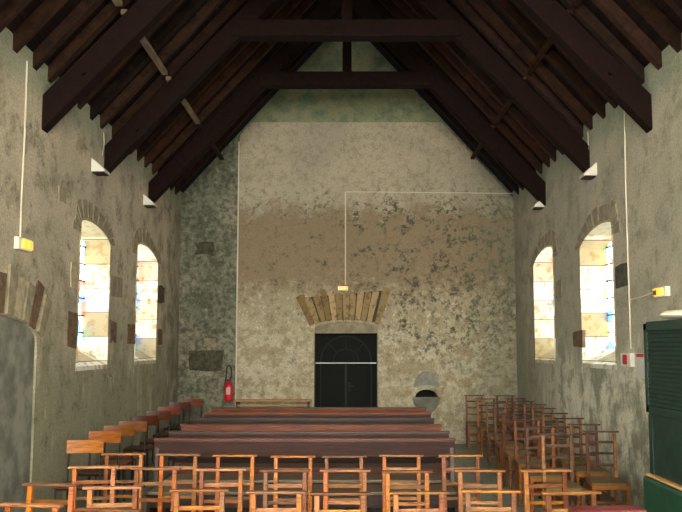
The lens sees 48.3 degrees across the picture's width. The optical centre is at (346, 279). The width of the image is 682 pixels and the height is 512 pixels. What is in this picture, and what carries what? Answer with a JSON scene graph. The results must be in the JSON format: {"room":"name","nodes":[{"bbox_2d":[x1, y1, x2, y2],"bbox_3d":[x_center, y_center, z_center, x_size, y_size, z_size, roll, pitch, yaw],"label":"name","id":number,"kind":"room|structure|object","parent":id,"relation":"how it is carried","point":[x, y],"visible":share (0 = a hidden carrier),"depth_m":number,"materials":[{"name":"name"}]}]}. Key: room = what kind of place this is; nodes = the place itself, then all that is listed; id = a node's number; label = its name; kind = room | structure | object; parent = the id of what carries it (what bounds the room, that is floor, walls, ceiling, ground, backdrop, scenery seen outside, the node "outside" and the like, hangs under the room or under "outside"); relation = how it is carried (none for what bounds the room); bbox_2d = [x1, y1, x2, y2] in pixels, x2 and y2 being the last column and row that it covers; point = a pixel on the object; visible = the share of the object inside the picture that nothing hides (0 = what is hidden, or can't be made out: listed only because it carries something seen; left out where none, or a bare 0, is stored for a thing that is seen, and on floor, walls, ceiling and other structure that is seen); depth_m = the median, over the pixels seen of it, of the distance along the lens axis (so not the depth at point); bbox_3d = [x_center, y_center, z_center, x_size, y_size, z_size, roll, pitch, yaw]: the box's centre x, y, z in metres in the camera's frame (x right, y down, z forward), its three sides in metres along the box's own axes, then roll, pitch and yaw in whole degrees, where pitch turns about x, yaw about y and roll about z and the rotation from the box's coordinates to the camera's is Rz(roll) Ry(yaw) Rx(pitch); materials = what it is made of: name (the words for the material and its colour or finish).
{"room":"church","nodes":[
{"label":"church","id":0,"kind":"room"},
{"bbox_2d":[0,28,182,511],"bbox_3d":[-3.550,-0.094,5.530,0.700,4.810,18.800,0,-5,0],"label":"wall","id":1,"kind":"structure","parent":0,"point":[68,403],"depth_m":8.73,"materials":[{"name":"paint"}]},
{"bbox_2d":[14,236,32,251],"bbox_3d":[-3.160,-0.340,7.449,0.080,0.120,0.300,0,-5,0],"label":"emergency light","id":2,"kind":"object","parent":1,"relation":"attached to","point":[20,243],"visible":1,"depth_m":7.36,"materials":[{"name":"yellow plastic"}]},
{"bbox_2d":[19,61,27,236],"bbox_3d":[-3.188,-1.294,7.496,0.016,1.770,0.038,0,-5,0],"label":"cable","id":3,"kind":"object","parent":1,"relation":"attached to","point":[26,61],"visible":0.91,"depth_m":7.49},
{"bbox_2d":[0,264,51,511],"bbox_3d":[-3.229,1.122,6.818,0.119,2.578,2.549,0,-5,0],"label":"door","id":4,"kind":"structure","parent":1,"relation":"in","point":[17,342],"depth_m":7.41,"materials":[{"name":"stone"}]},
{"bbox_2d":[67,311,77,348],"bbox_3d":[-3.209,0.592,8.840,0.042,0.435,0.306,0,-5,0],"label":"trim","id":5,"kind":"structure","parent":1,"relation":"attached to","point":[72,321],"depth_m":8.83,"materials":[{"name":"brown stone"}]},
{"bbox_2d":[72,199,114,370],"bbox_3d":[-3.401,0.095,9.605,0.427,2.088,1.610,0,-5,0],"label":"window","id":6,"kind":"structure","parent":1,"relation":"in","point":[95,244],"depth_m":10.14,"materials":[{"name":"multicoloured glass"}]},
{"bbox_2d":[110,275,122,297],"bbox_3d":[-3.209,0.104,10.525,0.042,0.286,0.545,0,-5,0],"label":"trim","id":7,"kind":"structure","parent":1,"relation":"attached to","point":[116,283],"depth_m":10.51,"materials":[{"name":"grey stone"}]},
{"bbox_2d":[132,228,161,364],"bbox_3d":[-3.401,0.289,12.149,0.427,2.123,1.764,0,-5,0],"label":"window","id":8,"kind":"structure","parent":1,"relation":"in","point":[146,296],"depth_m":12.72,"materials":[{"name":"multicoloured glass"}]},
{"bbox_2d":[104,0,589,172],"bbox_3d":[0.000,-3.331,10.247,6.500,4.006,0.240,0,-5,0],"label":"roof truss","id":9,"kind":"object","parent":1,"relation":"attached to","point":[248,24],"visible":0.91,"depth_m":10.15,"materials":[{"name":"wood"}]},
{"bbox_2d":[148,0,545,205],"bbox_3d":[0.000,-3.133,12.468,6.500,4.006,0.240,0,-5,0],"label":"roof truss","id":10,"kind":"object","parent":1,"relation":"attached to","point":[272,75],"visible":0.78,"depth_m":12.38,"materials":[{"name":"wood"}]},
{"bbox_2d":[41,0,652,132],"bbox_3d":[0.000,-3.513,8.205,6.500,4.006,0.240,0,-5,0],"label":"roof truss","id":11,"kind":"object","parent":1,"relation":"attached to","point":[142,16],"visible":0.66,"depth_m":8.04,"materials":[{"name":"wood"}]},
{"bbox_2d":[59,444,620,511],"bbox_3d":[0.000,2.393,5.434,7.800,0.200,19.050,0,-5,0],"label":"floor","id":12,"kind":"structure","parent":0,"point":[485,477],"depth_m":9.92,"materials":[{"name":"stone"}]},
{"bbox_2d":[0,502,63,511],"bbox_3d":[-1.779,1.698,4.006,0.360,0.930,0.418,-1,-5,7],"label":"chair","id":13,"kind":"object","parent":12,"relation":"on","point":[8,506],"visible":1,"depth_m":4.21,"materials":[{"name":"brown wood"}]},
{"bbox_2d":[22,482,78,511],"bbox_3d":[-1.914,1.754,4.637,0.360,0.930,0.418,-1,-5,6],"label":"chair","id":14,"kind":"object","parent":12,"relation":"on","point":[30,486],"visible":0.96,"depth_m":4.85,"materials":[{"name":"brown wood"}]},
{"bbox_2d":[53,440,103,511],"bbox_3d":[-2.693,2.067,7.628,0.370,0.841,0.442,0,-5,-3],"label":"chair","id":15,"kind":"object","parent":12,"relation":"on","point":[73,446],"visible":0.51,"depth_m":7.84,"materials":[{"name":"brown wood"}]},
{"bbox_2d":[68,465,119,511],"bbox_3d":[-1.838,1.818,5.346,0.360,0.930,0.418,0,-5,-5],"label":"chair","id":16,"kind":"object","parent":12,"relation":"on","point":[112,482],"visible":0.77,"depth_m":5.55,"materials":[{"name":"brown wood"}]},
{"bbox_2d":[77,431,120,502],"bbox_3d":[-2.775,2.141,8.462,0.370,0.841,0.442,0,-5,3],"label":"chair","id":17,"kind":"object","parent":12,"relation":"on","point":[107,436],"visible":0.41,"depth_m":8.67,"materials":[{"name":"brown wood"}]},
{"bbox_2d":[75,507,142,511],"bbox_3d":[-1.302,1.687,3.876,0.360,0.930,0.418,-1,-5,6],"label":"chair","id":18,"kind":"object","parent":12,"relation":"on","point":[80,509],"visible":1,"depth_m":4.08,"materials":[{"name":"brown wood"}]},
{"bbox_2d":[82,486,141,508],"bbox_3d":[-1.454,1.745,4.532,0.360,0.930,0.418,0,-5,-4],"label":"chair","id":19,"kind":"object","parent":12,"relation":"on","point":[90,504],"visible":1,"depth_m":4.74,"materials":[{"name":"brown wood"}]},
{"bbox_2d":[94,425,134,501],"bbox_3d":[-2.781,2.198,9.101,0.370,0.841,0.442,0,-5,-4],"label":"chair","id":20,"kind":"object","parent":12,"relation":"on","point":[126,430],"visible":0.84,"depth_m":9.28,"materials":[{"name":"brown wood"}]},
{"bbox_2d":[101,453,146,508],"bbox_3d":[-1.827,1.878,6.024,0.360,0.930,0.418,0,-5,-2],"label":"chair","id":21,"kind":"object","parent":12,"relation":"on","point":[106,471],"visible":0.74,"depth_m":6.22,"materials":[{"name":"brown wood"}]},
{"bbox_2d":[108,421,146,492],"bbox_3d":[-2.781,2.245,9.626,0.370,0.841,0.442,0,-5,2],"label":"chair","id":22,"kind":"object","parent":12,"relation":"on","point":[140,426],"visible":0.54,"depth_m":9.82,"materials":[{"name":"brown wood"}]},
{"bbox_2d":[122,416,158,481],"bbox_3d":[-2.828,2.315,10.409,0.370,0.841,0.442,0,-5,2],"label":"chair","id":23,"kind":"object","parent":12,"relation":"on","point":[151,420],"visible":0.62,"depth_m":10.47,"materials":[{"name":"red wood"}]},
{"bbox_2d":[139,411,170,466],"bbox_3d":[-2.827,2.386,11.203,0.370,0.841,0.442,0,-5,-1],"label":"chair","id":24,"kind":"object","parent":12,"relation":"on","point":[163,415],"visible":0.37,"depth_m":11.42,"materials":[{"name":"red wood"}]},
{"bbox_2d":[130,467,180,511],"bbox_3d":[-1.395,1.812,5.277,0.360,0.930,0.418,0,-5,3],"label":"chair","id":25,"kind":"object","parent":12,"relation":"on","point":[173,483],"visible":0.89,"depth_m":5.48,"materials":[{"name":"brown wood"}]},
{"bbox_2d":[152,407,180,463],"bbox_3d":[-2.862,2.461,12.043,0.370,0.841,0.442,0,-5,-2],"label":"chair","id":26,"kind":"object","parent":12,"relation":"on","point":[174,410],"visible":0.52,"depth_m":12.25,"materials":[{"name":"red wood"}]},
{"bbox_2d":[156,453,200,511],"bbox_3d":[-1.385,1.876,5.994,0.360,0.930,0.418,0,-5,2],"label":"chair","id":27,"kind":"object","parent":12,"relation":"on","point":[193,482],"visible":0.86,"depth_m":6.19,"materials":[{"name":"brown wood"}]},
{"bbox_2d":[169,488,228,511],"bbox_3d":[-0.901,1.738,4.449,0.360,0.930,0.418,0,-5,-2],"label":"chair","id":28,"kind":"object","parent":12,"relation":"on","point":[221,507],"visible":1,"depth_m":4.66,"materials":[{"name":"brown wood"}]},
{"bbox_2d":[196,468,246,511],"bbox_3d":[-0.896,1.808,5.232,0.360,0.930,0.418,0,-5,-2],"label":"chair","id":29,"kind":"object","parent":12,"relation":"on","point":[202,484],"visible":0.98,"depth_m":5.44,"materials":[{"name":"brown wood"}]},
{"bbox_2d":[213,454,257,511],"bbox_3d":[-0.903,1.870,5.937,0.360,0.930,0.418,0,-5,-1],"label":"chair","id":30,"kind":"object","parent":12,"relation":"on","point":[251,468],"visible":0.77,"depth_m":6.14,"materials":[{"name":"brown wood"}]},
{"bbox_2d":[234,399,311,406],"bbox_3d":[-1.365,2.646,14.058,1.410,0.828,0.315,0,-5,0],"label":"bench","id":31,"kind":"object","parent":12,"relation":"on","point":[237,401],"visible":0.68,"depth_m":13.94,"materials":[{"name":"beige wood"}]},
{"bbox_2d":[246,490,305,511],"bbox_3d":[-0.429,1.732,4.384,0.360,0.930,0.418,0,-5,0],"label":"chair","id":32,"kind":"object","parent":12,"relation":"on","point":[253,493],"visible":1,"depth_m":4.60,"materials":[{"name":"brown wood"}]},
{"bbox_2d":[260,469,310,511],"bbox_3d":[-0.437,1.804,5.187,0.360,0.930,0.418,0,-5,-1],"label":"chair","id":33,"kind":"object","parent":12,"relation":"on","point":[266,485],"visible":1,"depth_m":5.39,"materials":[{"name":"brown wood"}]},
{"bbox_2d":[271,455,315,511],"bbox_3d":[-0.436,1.865,5.880,0.360,0.930,0.418,0,-5,1],"label":"chair","id":34,"kind":"object","parent":12,"relation":"on","point":[309,484],"visible":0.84,"depth_m":6.08,"materials":[{"name":"brown wood"}]},
{"bbox_2d":[142,438,457,511],"bbox_3d":[-0.419,2.007,7.303,2.989,0.900,0.510,0,-5,0],"label":"pew","id":35,"kind":"object","parent":12,"relation":"on","point":[207,447],"visible":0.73,"depth_m":7.50,"materials":[{"name":"red wood"}]},
{"bbox_2d":[163,431,454,511],"bbox_3d":[-0.406,2.063,7.933,3.014,0.900,0.510,0,-5,0],"label":"pew","id":36,"kind":"object","parent":12,"relation":"on","point":[208,478],"visible":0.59,"depth_m":8.09,"materials":[{"name":"red wood"}]},
{"bbox_2d":[177,424,441,473],"bbox_3d":[-0.420,2.129,8.666,3.051,0.900,0.510,0,-5,0],"label":"pew","id":37,"kind":"object","parent":12,"relation":"on","point":[184,427],"visible":0.43,"depth_m":8.86,"materials":[{"name":"red wood"}]},
{"bbox_2d":[186,418,435,457],"bbox_3d":[-0.431,2.199,9.450,3.091,0.900,0.510,0,-5,0],"label":"pew","id":38,"kind":"object","parent":12,"relation":"on","point":[194,420],"visible":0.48,"depth_m":9.65,"materials":[{"name":"red wood"}]},
{"bbox_2d":[203,412,431,417],"bbox_3d":[-0.406,2.272,10.274,3.147,0.900,0.510,0,-5,0],"label":"pew","id":39,"kind":"object","parent":12,"relation":"on","point":[206,414],"visible":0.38,"depth_m":10.47,"materials":[{"name":"red wood"}]},
{"bbox_2d":[211,407,426,411],"bbox_3d":[-0.418,2.351,11.156,3.216,0.900,0.510,0,-5,0],"label":"pew","id":40,"kind":"object","parent":12,"relation":"on","point":[214,409],"visible":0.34,"depth_m":11.35,"materials":[{"name":"red wood"}]},
{"bbox_2d":[310,492,369,511],"bbox_3d":[-0.039,1.728,4.337,0.360,0.930,0.418,0,-5,-1],"label":"chair","id":41,"kind":"object","parent":12,"relation":"on","point":[316,495],"visible":1,"depth_m":4.55,"materials":[{"name":"brown wood"}]},
{"bbox_2d":[322,455,365,509],"bbox_3d":[-0.018,1.865,5.881,0.360,0.930,0.418,0,-5,-2],"label":"chair","id":42,"kind":"object","parent":12,"relation":"on","point":[326,457],"visible":0.59,"depth_m":6.08,"materials":[{"name":"brown wood"}]},
{"bbox_2d":[320,469,369,511],"bbox_3d":[-0.020,1.804,5.187,0.360,0.930,0.418,0,-5,2],"label":"chair","id":43,"kind":"object","parent":12,"relation":"on","point":[326,485],"visible":0.89,"depth_m":5.39,"materials":[{"name":"brown wood"}]},
{"bbox_2d":[379,454,423,511],"bbox_3d":[0.435,1.870,5.937,0.360,0.930,0.418,0,-5,2],"label":"chair","id":44,"kind":"object","parent":12,"relation":"on","point":[418,498],"visible":0.84,"depth_m":6.13,"materials":[{"name":"brown wood"}]},
{"bbox_2d":[382,470,432,511],"bbox_3d":[0.432,1.800,5.144,0.360,0.930,0.418,0,-5,-2],"label":"chair","id":45,"kind":"object","parent":12,"relation":"on","point":[388,486],"visible":1,"depth_m":5.35,"materials":[{"name":"brown wood"}]},
{"bbox_2d":[389,491,448,511],"bbox_3d":[0.440,1.730,4.369,0.360,0.930,0.418,0,-5,-2],"label":"chair","id":46,"kind":"object","parent":12,"relation":"on","point":[395,494],"visible":1,"depth_m":4.58,"materials":[{"name":"brown wood"}]},
{"bbox_2d":[438,454,482,511],"bbox_3d":[0.931,1.870,5.937,0.360,0.930,0.418,0,-5,-3],"label":"chair","id":47,"kind":"object","parent":12,"relation":"on","point":[443,457],"visible":0.84,"depth_m":6.13,"materials":[{"name":"brown wood"}]},
{"bbox_2d":[464,395,486,449],"bbox_3d":[2.311,2.556,13.620,0.360,0.930,0.418,0,-5,0],"label":"chair","id":48,"kind":"object","parent":12,"relation":"on","point":[469,424],"visible":0.8,"depth_m":13.75,"materials":[{"name":"brown wood"}]},
{"bbox_2d":[454,469,505,511],"bbox_3d":[0.936,1.804,5.188,0.360,0.930,0.418,0,-5,3],"label":"chair","id":49,"kind":"object","parent":12,"relation":"on","point":[499,503],"visible":1,"depth_m":5.39,"materials":[{"name":"brown wood"}]},
{"bbox_2d":[475,398,501,454],"bbox_3d":[2.363,2.472,12.680,0.360,0.930,0.418,0,-5,-2],"label":"chair","id":50,"kind":"object","parent":12,"relation":"on","point":[480,429],"visible":0.77,"depth_m":12.82,"materials":[{"name":"brown wood"}]},
{"bbox_2d":[461,489,520,511],"bbox_3d":[0.868,1.735,4.417,0.360,0.930,0.418,0,-5,3],"label":"chair","id":51,"kind":"object","parent":12,"relation":"on","point":[468,508],"visible":1,"depth_m":4.63,"materials":[{"name":"brown wood"}]},
{"bbox_2d":[484,402,511,465],"bbox_3d":[2.332,2.387,11.730,0.360,0.930,0.418,0,-5,3],"label":"chair","id":52,"kind":"object","parent":12,"relation":"on","point":[489,436],"visible":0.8,"depth_m":11.87,"materials":[{"name":"brown wood"}]},
{"bbox_2d":[492,408,522,478],"bbox_3d":[2.274,2.293,10.673,0.360,0.930,0.418,0,-5,-4],"label":"chair","id":53,"kind":"object","parent":12,"relation":"on","point":[498,444],"visible":0.58,"depth_m":10.81,"materials":[{"name":"brown wood"}]},
{"bbox_2d":[500,413,536,490],"bbox_3d":[2.202,2.213,9.773,0.360,0.930,0.418,0,-5,-3],"label":"chair","id":54,"kind":"object","parent":12,"relation":"on","point":[506,453],"visible":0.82,"depth_m":9.90,"materials":[{"name":"brown wood"}]},
{"bbox_2d":[511,419,549,504],"bbox_3d":[2.163,2.139,8.947,0.360,0.930,0.418,0,-5,2],"label":"chair","id":55,"kind":"object","parent":12,"relation":"on","point":[519,463],"visible":0.74,"depth_m":9.09,"materials":[{"name":"brown wood"}]},
{"bbox_2d":[523,426,561,511],"bbox_3d":[2.109,2.067,8.141,0.360,0.930,0.418,0,-5,4],"label":"chair","id":56,"kind":"object","parent":12,"relation":"on","point":[533,476],"visible":0.69,"depth_m":8.27,"materials":[{"name":"brown wood"}]},
{"bbox_2d":[520,469,570,511],"bbox_3d":[1.425,1.804,5.188,0.360,0.930,0.418,0,-5,-4],"label":"chair","id":57,"kind":"object","parent":12,"relation":"on","point":[527,502],"visible":0.95,"depth_m":5.39,"materials":[{"name":"brown wood"}]},
{"bbox_2d":[530,408,562,466],"bbox_3d":[2.801,2.293,10.673,0.360,0.930,0.418,0,-5,2],"label":"chair","id":58,"kind":"object","parent":12,"relation":"on","point":[552,409],"visible":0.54,"depth_m":10.87,"materials":[{"name":"brown wood"}]},
{"bbox_2d":[540,413,575,482],"bbox_3d":[2.728,2.220,9.849,0.360,0.930,0.418,0,-5,4],"label":"chair","id":59,"kind":"object","parent":12,"relation":"on","point":[563,452],"visible":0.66,"depth_m":10.03,"materials":[{"name":"brown wood"}]},
{"bbox_2d":[538,433,584,511],"bbox_3d":[2.094,2.003,7.421,0.360,0.930,0.418,0,-5,5],"label":"chair","id":60,"kind":"object","parent":12,"relation":"on","point":[571,486],"visible":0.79,"depth_m":7.59,"materials":[{"name":"brown wood"}]},
{"bbox_2d":[541,491,600,511],"bbox_3d":[1.367,1.730,4.369,0.360,0.930,0.418,0,-5,-4],"label":"chair","id":61,"kind":"object","parent":12,"relation":"on","point":[548,503],"visible":0.84,"depth_m":4.58,"materials":[{"name":"brown wood"}]},
{"bbox_2d":[554,418,592,487],"bbox_3d":[2.722,2.156,9.140,0.360,0.930,0.418,0,-5,3],"label":"chair","id":62,"kind":"object","parent":12,"relation":"on","point":[578,461],"visible":0.59,"depth_m":9.29,"materials":[{"name":"brown wood"}]},
{"bbox_2d":[567,424,610,505],"bbox_3d":[2.674,2.091,8.412,0.360,0.930,0.418,0,-5,5],"label":"chair","id":63,"kind":"object","parent":12,"relation":"on","point":[579,471],"visible":0.66,"depth_m":8.41,"materials":[{"name":"brown wood"}]},
{"bbox_2d":[583,430,629,505],"bbox_3d":[2.623,2.027,7.694,0.360,0.930,0.418,-1,-5,6],"label":"chair","id":64,"kind":"object","parent":12,"relation":"on","point":[615,483],"visible":0.95,"depth_m":7.83,"materials":[{"name":"brown wood"}]},
{"bbox_2d":[568,505,646,511],"bbox_3d":[1.374,1.664,3.797,0.380,0.960,0.448,0,-5,-3],"label":"chair","id":65,"kind":"object","parent":12,"relation":"on","point":[600,508],"visible":1,"depth_m":3.97,"materials":[{"name":"brown wood"}]},
{"bbox_2d":[643,319,681,511],"bbox_3d":[2.663,1.218,4.680,1.015,1.965,1.780,0,-5,0],"label":"confessional","id":66,"kind":"object","parent":12,"relation":"on","point":[662,485],"visible":1,"depth_m":5.24,"materials":[{"name":"paint"}]},
{"bbox_2d":[6,0,681,192],"bbox_3d":[0.000,-3.950,6.000,7.800,4.449,19.050,0,-5,0],"label":"ceiling","id":67,"kind":"structure","parent":0,"point":[69,5],"depth_m":9.54,"materials":[{"name":"wood"}]},
{"bbox_2d":[0,0,31,32],"bbox_3d":[-1.835,-3.830,7.046,3.630,4.222,0.100,0,-5,0],"label":"rafter","id":68,"kind":"object","parent":67,"relation":"attached to","point":[10,9],"visible":1,"depth_m":6.88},
{"bbox_2d":[13,0,67,52],"bbox_3d":[-1.835,-3.793,7.464,3.630,4.222,0.100,0,-5,0],"label":"rafter","id":69,"kind":"object","parent":67,"relation":"attached to","point":[47,9],"visible":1,"depth_m":7.31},
{"bbox_2d":[33,0,103,70],"bbox_3d":[-1.835,-3.752,7.926,3.630,4.222,0.100,0,-5,0],"label":"rafter","id":70,"kind":"object","parent":67,"relation":"attached to","point":[84,9],"visible":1,"depth_m":7.78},
{"bbox_2d":[48,0,130,83],"bbox_3d":[-1.835,-3.717,8.313,3.630,4.222,0.100,0,-5,0],"label":"rafter","id":71,"kind":"object","parent":67,"relation":"attached to","point":[110,11],"visible":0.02,"depth_m":8.18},
{"bbox_2d":[77,0,183,109],"bbox_3d":[-1.835,-3.637,9.212,3.630,4.222,0.100,0,-5,0],"label":"rafter","id":72,"kind":"object","parent":67,"relation":"attached to","point":[101,83],"visible":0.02,"depth_m":9.11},
{"bbox_2d":[90,0,205,120],"bbox_3d":[-1.835,-3.598,9.646,3.630,4.222,0.100,0,-5,0],"label":"rafter","id":73,"kind":"object","parent":67,"relation":"attached to","point":[192,6],"visible":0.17,"depth_m":9.54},
{"bbox_2d":[121,9,167,74],"bbox_3d":[-2.420,-2.823,9.182,0.070,0.050,1.870,0,-5,0],"label":"purlin","id":74,"kind":"object","parent":73,"relation":"attached to","point":[143,41],"visible":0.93,"depth_m":9.42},
{"bbox_2d":[100,0,223,128],"bbox_3d":[-1.835,-3.564,10.030,3.630,4.222,0.100,0,-5,0],"label":"rafter","id":75,"kind":"object","parent":67,"relation":"attached to","point":[210,6],"visible":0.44,"depth_m":9.93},
{"bbox_2d":[112,0,244,137],"bbox_3d":[-1.835,-3.520,10.524,3.630,4.222,0.100,0,-5,0],"label":"rafter","id":76,"kind":"object","parent":67,"relation":"attached to","point":[231,6],"visible":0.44,"depth_m":10.44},
{"bbox_2d":[137,0,289,161],"bbox_3d":[-1.835,-3.409,11.760,3.630,4.222,0.100,0,-5,0],"label":"rafter","id":77,"kind":"object","parent":67,"relation":"attached to","point":[212,76],"visible":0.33,"depth_m":11.67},
{"bbox_2d":[144,0,302,167],"bbox_3d":[-1.835,-3.372,12.180,3.630,4.222,0.100,0,-5,0],"label":"rafter","id":78,"kind":"object","parent":67,"relation":"attached to","point":[291,5],"visible":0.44,"depth_m":12.11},
{"bbox_2d":[152,0,315,174],"bbox_3d":[-1.835,-3.329,12.661,3.630,4.222,0.100,0,-5,0],"label":"rafter","id":79,"kind":"object","parent":67,"relation":"attached to","point":[266,47],"visible":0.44,"depth_m":12.60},
{"bbox_2d":[158,0,325,171],"bbox_3d":[-1.835,-3.297,13.019,3.630,4.222,0.100,0,-5,0],"label":"rafter","id":80,"kind":"object","parent":67,"relation":"attached to","point":[318,3],"visible":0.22,"depth_m":12.99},
{"bbox_2d":[175,13,340,194],"bbox_3d":[-1.835,-3.181,14.317,3.630,4.222,0.100,0,-5,0],"label":"rafter","id":81,"kind":"object","parent":67,"relation":"attached to","point":[264,95],"visible":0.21,"depth_m":14.25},
{"bbox_2d":[353,13,518,194],"bbox_3d":[1.835,-3.182,14.312,3.630,4.222,0.100,0,-5,0],"label":"rafter","id":82,"kind":"object","parent":67,"relation":"attached to","point":[430,96],"visible":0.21,"depth_m":14.25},
{"bbox_2d":[367,0,535,171],"bbox_3d":[1.835,-3.294,13.049,3.630,4.222,0.100,0,-5,0],"label":"rafter","id":83,"kind":"object","parent":67,"relation":"attached to","point":[376,4],"visible":0.33,"depth_m":13.02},
{"bbox_2d":[378,0,541,173],"bbox_3d":[1.835,-3.331,12.643,3.630,4.222,0.100,0,-5,0],"label":"rafter","id":84,"kind":"object","parent":67,"relation":"attached to","point":[390,7],"visible":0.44,"depth_m":12.58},
{"bbox_2d":[392,0,549,167],"bbox_3d":[1.835,-3.373,12.163,3.630,4.222,0.100,0,-5,0],"label":"rafter","id":85,"kind":"object","parent":67,"relation":"attached to","point":[401,4],"visible":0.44,"depth_m":12.09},
{"bbox_2d":[403,0,555,161],"bbox_3d":[1.835,-3.405,11.804,3.630,4.222,0.100,0,-5,0],"label":"rafter","id":86,"kind":"object","parent":67,"relation":"attached to","point":[458,53],"visible":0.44,"depth_m":11.72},
{"bbox_2d":[444,106,523,189],"bbox_3d":[1.835,-3.216,13.928,3.630,4.222,0.100,0,-5,0],"label":"rafter","id":87,"kind":"object","parent":67,"relation":"attached to","point":[512,177],"visible":0.02,"depth_m":13.82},
{"bbox_2d":[451,0,583,137],"bbox_3d":[1.835,-3.524,10.473,3.630,4.222,0.100,0,-5,0],"label":"rafter","id":88,"kind":"object","parent":67,"relation":"attached to","point":[464,6],"visible":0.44,"depth_m":10.38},
{"bbox_2d":[467,0,592,130],"bbox_3d":[1.835,-3.559,10.084,3.630,4.222,0.100,0,-5,0],"label":"rafter","id":89,"kind":"object","parent":67,"relation":"attached to","point":[489,15],"visible":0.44,"depth_m":9.99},
{"bbox_2d":[490,0,605,118],"bbox_3d":[1.835,-3.603,9.591,3.630,4.222,0.100,0,-5,0],"label":"rafter","id":90,"kind":"object","parent":67,"relation":"attached to","point":[504,6],"visible":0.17,"depth_m":9.48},
{"bbox_2d":[526,9,572,74],"bbox_3d":[2.420,-2.823,9.182,0.070,0.050,1.870,0,-5,0],"label":"purlin","id":91,"kind":"object","parent":90,"relation":"attached to","point":[549,41],"visible":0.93,"depth_m":9.42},
{"bbox_2d":[512,0,617,108],"bbox_3d":[1.835,-3.640,9.176,3.630,4.222,0.100,0,-5,0],"label":"rafter","id":92,"kind":"object","parent":67,"relation":"attached to","point":[593,83],"visible":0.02,"depth_m":9.08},
{"bbox_2d":[560,0,644,84],"bbox_3d":[1.835,-3.713,8.363,3.630,4.222,0.100,0,-5,0],"label":"rafter","id":93,"kind":"object","parent":67,"relation":"attached to","point":[581,12],"visible":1,"depth_m":8.22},
{"bbox_2d":[591,0,661,69],"bbox_3d":[1.835,-3.753,7.910,3.630,4.222,0.100,0,-5,0],"label":"rafter","id":94,"kind":"object","parent":67,"relation":"attached to","point":[610,9],"visible":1,"depth_m":7.76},
{"bbox_2d":[627,0,681,52],"bbox_3d":[1.835,-3.794,7.452,3.630,4.222,0.100,0,-5,0],"label":"rafter","id":95,"kind":"object","parent":67,"relation":"attached to","point":[647,9],"visible":1,"depth_m":7.29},
{"bbox_2d":[177,42,512,430],"bbox_3d":[0.000,-1.005,14.964,6.400,8.302,0.670,0,-5,0],"label":"wall","id":96,"kind":"structure","parent":0,"point":[209,205],"depth_m":14.66,"materials":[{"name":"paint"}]},
{"bbox_2d":[195,242,214,255],"bbox_3d":[-2.730,-0.581,14.598,0.388,0.281,0.042,0,-5,0],"label":"trim","id":97,"kind":"structure","parent":96,"relation":"attached to","point":[208,248],"depth_m":14.58,"materials":[{"name":"stone"}]},
{"bbox_2d":[189,350,223,370],"bbox_3d":[-2.665,1.548,14.408,0.673,0.401,0.042,0,-5,0],"label":"trim","id":98,"kind":"structure","parent":96,"relation":"attached to","point":[201,360],"depth_m":14.39,"materials":[{"name":"stone"}]},
{"bbox_2d":[315,322,376,406],"bbox_3d":[-0.020,1.964,14.503,1.186,2.267,0.380,0,-5,0],"label":"door","id":99,"kind":"structure","parent":96,"relation":"in","point":[345,352],"depth_m":14.64,"materials":[{"name":"black paint"}]},
{"bbox_2d":[413,371,439,411],"bbox_3d":[1.490,2.124,14.437,0.510,0.755,0.542,0,-5,0],"label":"holy water font","id":100,"kind":"object","parent":96,"relation":"attached to","point":[425,377],"visible":0.91,"depth_m":14.26,"materials":[{"name":"grey stone"}]},
{"bbox_2d":[414,371,438,386],"bbox_3d":[1.490,1.881,14.272,0.480,0.300,0.035,0,-5,0],"label":"hood","id":101,"kind":"object","parent":100,"relation":"attached to","point":[425,377],"depth_m":14.27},
{"bbox_2d":[413,397,439,411],"bbox_3d":[1.490,2.346,14.197,0.510,0.270,0.102,0,-5,0],"label":"basin","id":102,"kind":"object","parent":100,"relation":"in","point":[431,404],"depth_m":14.17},
{"bbox_2d":[237,122,517,443],"bbox_3d":[0.565,0.019,14.506,5.270,6.140,0.100,0,-5,0],"label":"wall","id":103,"kind":"structure","parent":0,"point":[446,261],"depth_m":14.49,"materials":[{"name":"paint"}]},
{"bbox_2d":[235,142,239,406],"bbox_3d":[-2.085,0.208,14.427,0.024,5.750,0.028,0,-5,0],"label":"pipe","id":104,"kind":"object","parent":103,"relation":"attached to","point":[238,142],"visible":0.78,"depth_m":14.44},
{"bbox_2d":[296,287,390,325],"bbox_3d":[-0.066,0.516,14.383,1.802,0.729,0.052,0,-5,0],"label":"arch","id":105,"kind":"object","parent":103,"relation":"attached to","point":[363,306],"visible":1,"depth_m":14.37,"materials":[{"name":"stone"}]},
{"bbox_2d":[512,33,681,508],"bbox_3d":[3.550,-0.094,5.530,0.700,4.810,18.800,0,-5,0],"label":"wall","id":106,"kind":"structure","parent":0,"point":[615,400],"depth_m":9.02,"materials":[{"name":"paint"}]},
{"bbox_2d":[530,230,557,363],"bbox_3d":[3.419,0.303,12.334,0.462,2.108,1.688,0,-5,0],"label":"window","id":107,"kind":"structure","parent":106,"relation":"in","point":[543,266],"depth_m":12.91,"materials":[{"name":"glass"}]},
{"bbox_2d":[575,200,620,369],"bbox_3d":[3.414,0.103,9.712,0.452,2.061,1.765,0,-5,0],"label":"window","id":108,"kind":"structure","parent":106,"relation":"in","point":[596,249],"depth_m":10.31,"materials":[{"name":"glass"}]},
{"bbox_2d":[615,263,627,288],"bbox_3d":[3.209,-0.042,8.831,0.042,0.277,0.415,0,-5,0],"label":"trim","id":109,"kind":"structure","parent":106,"relation":"attached to","point":[621,274],"depth_m":8.83,"materials":[{"name":"stone"}]},
{"bbox_2d":[624,111,631,348],"bbox_3d":[3.188,-0.645,8.637,0.016,2.860,0.068,0,-5,0],"label":"cable","id":110,"kind":"object","parent":106,"relation":"attached to","point":[624,111],"visible":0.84,"depth_m":8.65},
{"bbox_2d":[635,353,644,378],"bbox_3d":[3.196,0.943,8.274,0.009,0.275,0.258,0,-5,0],"label":"notice","id":111,"kind":"object","parent":106,"relation":"attached to","point":[640,366],"visible":0.82,"depth_m":8.27,"materials":[{"name":"paper"}]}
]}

